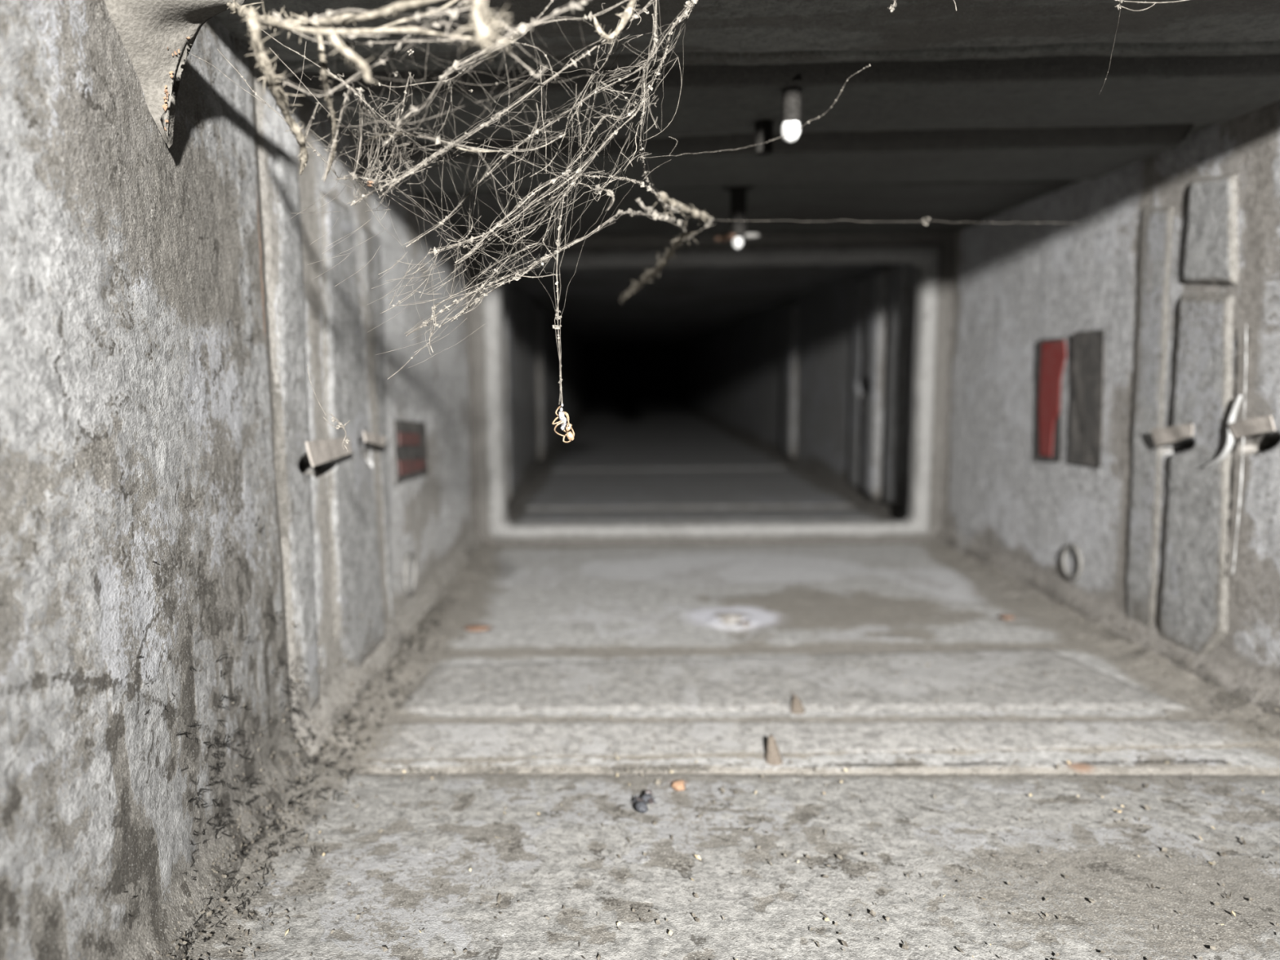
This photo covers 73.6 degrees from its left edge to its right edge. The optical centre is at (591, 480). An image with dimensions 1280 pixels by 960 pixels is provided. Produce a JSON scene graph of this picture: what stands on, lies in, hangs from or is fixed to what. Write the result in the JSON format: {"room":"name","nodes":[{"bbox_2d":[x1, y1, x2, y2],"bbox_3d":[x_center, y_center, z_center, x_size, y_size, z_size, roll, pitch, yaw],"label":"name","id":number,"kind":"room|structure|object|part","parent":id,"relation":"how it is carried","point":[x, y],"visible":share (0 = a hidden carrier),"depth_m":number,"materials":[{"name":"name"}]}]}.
{"room":"underground passage","nodes":[
{"label":"underground passage","id":0,"kind":"room"},
{"bbox_2d":[0,0,588,959],"bbox_3d":[-0.041,-0.176,1.476,0.047,0.225,2.790,0,7,2],"label":"wall","id":1,"kind":"structure","parent":0,"point":[178,493],"depth_m":0.19,"materials":[{"name":"concrete"}]},
{"bbox_2d":[104,0,245,147],"bbox_3d":[-0.077,-0.084,0.169,0.029,0.031,0.022,0,7,2],"label":"corner gusset","id":2,"kind":"object","parent":1,"relation":"attached to","point":[157,37],"visible":1,"depth_m":0.17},
{"bbox_2d":[393,419,427,481],"bbox_3d":[-0.086,-0.015,0.408,0.002,0.031,0.062,0,7,2],"label":"wall label","id":3,"kind":"object","parent":1,"relation":"attached to","point":[410,437],"visible":1,"depth_m":0.40,"materials":[{"name":"grey paper"}]},
{"bbox_2d":[398,431,420,445],"bbox_3d":[-0.085,-0.019,0.401,0.001,0.009,0.039,0,7,2],"label":"print","id":4,"kind":"object","parent":3,"relation":"on","point":[405,438],"depth_m":0.40},
{"bbox_2d":[398,458,425,475],"bbox_3d":[-0.085,-0.007,0.406,0.001,0.009,0.052,0,7,2],"label":"print","id":5,"kind":"object","parent":3,"relation":"on","point":[406,466],"depth_m":0.40},
{"bbox_2d":[466,232,955,546],"bbox_3d":[0.079,-0.059,0.584,0.333,0.219,0.022,0,7,2],"label":"trim","id":6,"kind":"structure","parent":1,"relation":"attached to","point":[932,255],"depth_m":0.58,"materials":[{"name":"concrete"}]},
{"bbox_2d":[586,344,683,408],"bbox_3d":[0.146,-0.347,2.856,0.347,0.232,0.001,0,7,2],"label":"wall","id":7,"kind":"structure","parent":0,"point":[631,375],"depth_m":2.86,"materials":[{"name":"black"}]},
{"bbox_2d":[150,405,1279,959],"bbox_3d":[0.125,-0.094,1.491,0.371,0.053,2.772,0,7,2],"label":"floor","id":8,"kind":"structure","parent":0,"point":[882,763],"depth_m":0.26,"materials":[{"name":"concrete"}]},
{"bbox_2d":[463,624,493,631],"bbox_3d":[-0.053,0.069,0.399,0.014,0.002,0.009,0,7,2],"label":"flake","id":9,"kind":"object","parent":8,"relation":"on","point":[472,627],"visible":1,"depth_m":0.40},
{"bbox_2d":[633,789,655,813],"bbox_3d":[0.015,0.088,0.233,0.006,0.003,0.010,0,7,2],"label":"pebbles","id":10,"kind":"object","parent":8,"relation":"on","point":[641,806],"visible":1,"depth_m":0.23,"materials":[{"name":"grey stone"}]},
{"bbox_2d":[671,779,685,791],"bbox_3d":[0.025,0.088,0.246,0.004,0.003,0.004,0,7,2],"label":"clay piece","id":11,"kind":"object","parent":8,"relation":"on","point":[678,785],"visible":1,"depth_m":0.24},
{"bbox_2d":[738,620,751,625],"bbox_3d":[0.072,0.068,0.403,0.006,0.002,0.006,0,7,2],"label":"flake","id":12,"kind":"object","parent":8,"relation":"on","point":[744,622],"visible":1,"depth_m":0.40,"materials":[{"name":"grey"}]},
{"bbox_2d":[998,614,1014,619],"bbox_3d":[0.198,0.065,0.406,0.008,0.002,0.006,0,7,2],"label":"flake","id":13,"kind":"object","parent":8,"relation":"on","point":[1002,616],"visible":1,"depth_m":0.41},
{"bbox_2d":[213,0,1279,345],"bbox_3d":[0.108,-0.283,1.501,0.341,0.020,2.705,0,7,2],"label":"ceiling","id":14,"kind":"structure","parent":0,"point":[980,110],"depth_m":0.27,"materials":[{"name":"concrete"}]},
{"bbox_2d":[188,0,1188,449],"bbox_3d":[0.045,-0.058,0.230,0.188,0.091,0.270,2,8,24],"label":"cobweb","id":15,"kind":"object","parent":14,"relation":"attached to","point":[484,35],"visible":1,"depth_m":0.16,"materials":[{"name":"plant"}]},
{"bbox_2d":[366,181,373,186],"bbox_3d":[-0.043,-0.058,0.166,0.001,0.001,0.001,0,7,2],"label":"crumb","id":16,"kind":"object","parent":15,"relation":"attached to","point":[369,182],"visible":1,"depth_m":0.17,"materials":[{"name":"beige"}]},
{"bbox_2d":[551,403,574,443],"bbox_3d":[-0.006,-0.012,0.174,0.004,0.008,0.003,0,7,2],"label":"spider","id":17,"kind":"object","parent":15,"relation":"hanging from","point":[562,420],"visible":1,"depth_m":0.17,"materials":[{"name":"beige"}]},
{"bbox_3d":[-0.007,-0.012,0.174,0.002,0.002,0.003,5,9,40],"label":"leg","id":18,"kind":"part","parent":17,"relation":"part of","materials":[{"name":"beige"}]},
{"bbox_3d":[-0.006,-0.014,0.174,0.001,0.003,0.003,-5,8,-28],"label":"leg","id":19,"kind":"part","parent":17,"relation":"part of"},
{"bbox_3d":[-0.006,-0.010,0.174,0.003,0.003,0.003,0,7,2],"label":"leg","id":20,"kind":"part","parent":17,"relation":"part of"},
{"bbox_2d":[714,185,759,248],"bbox_3d":[0.068,-0.125,0.400,0.021,0.033,0.012,2,8,18],"label":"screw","id":21,"kind":"object","parent":14,"relation":"attached to","point":[738,197],"visible":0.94,"depth_m":0.40,"materials":[{"name":"metal"}]},
{"bbox_3d":[0.069,-0.128,0.399,0.008,0.028,0.008,0,7,2],"label":"threaded rod","id":22,"kind":"part","parent":21,"relation":"part of","materials":[{"name":"metal"}]},
{"bbox_2d":[743,232,759,239],"bbox_3d":[0.075,-0.115,0.401,0.009,0.003,0.006,1,7,11],"label":"washer","id":23,"kind":"object","parent":21,"relation":"in","point":[748,235],"depth_m":0.40,"materials":[{"name":"metal"}]},
{"bbox_2d":[753,120,773,155],"bbox_3d":[0.058,-0.119,0.288,0.012,0.017,0.012,0,7,2],"label":"screw","id":24,"kind":"object","parent":14,"relation":"attached to","point":[763,132],"visible":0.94,"depth_m":0.29,"materials":[{"name":"metal"}]},
{"bbox_2d":[780,73,802,142],"bbox_3d":[0.060,-0.112,0.255,0.010,0.022,0.010,0,7,2],"label":"bulb","id":25,"kind":"object","parent":14,"relation":"hanging from","point":[791,104],"visible":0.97,"depth_m":0.25,"materials":[{"name":"glass"}]},
{"bbox_3d":[0.060,-0.115,0.255,0.006,0.016,0.006,0,7,2],"label":"threaded rod","id":26,"kind":"part","parent":25,"relation":"part of","materials":[{"name":"metal"}]},
{"bbox_2d":[682,100,1279,716],"bbox_3d":[0.275,-0.180,1.518,0.032,0.213,2.688,0,7,2],"label":"wall","id":27,"kind":"structure","parent":0,"point":[1173,253],"depth_m":0.39,"materials":[{"name":"concrete"}]},
{"bbox_2d":[1035,337,1066,461],"bbox_3d":[0.235,-0.041,0.437,0.002,0.063,0.030,0,7,2],"label":"wall label","id":28,"kind":"object","parent":27,"relation":"attached to","point":[1051,353],"visible":1,"depth_m":0.43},
{"bbox_2d":[1070,329,1105,466],"bbox_3d":[0.234,-0.039,0.402,0.001,0.063,0.030,0,7,2],"label":"wall label","id":29,"kind":"object","parent":27,"relation":"attached to","point":[1089,346],"visible":1,"depth_m":0.40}
]}

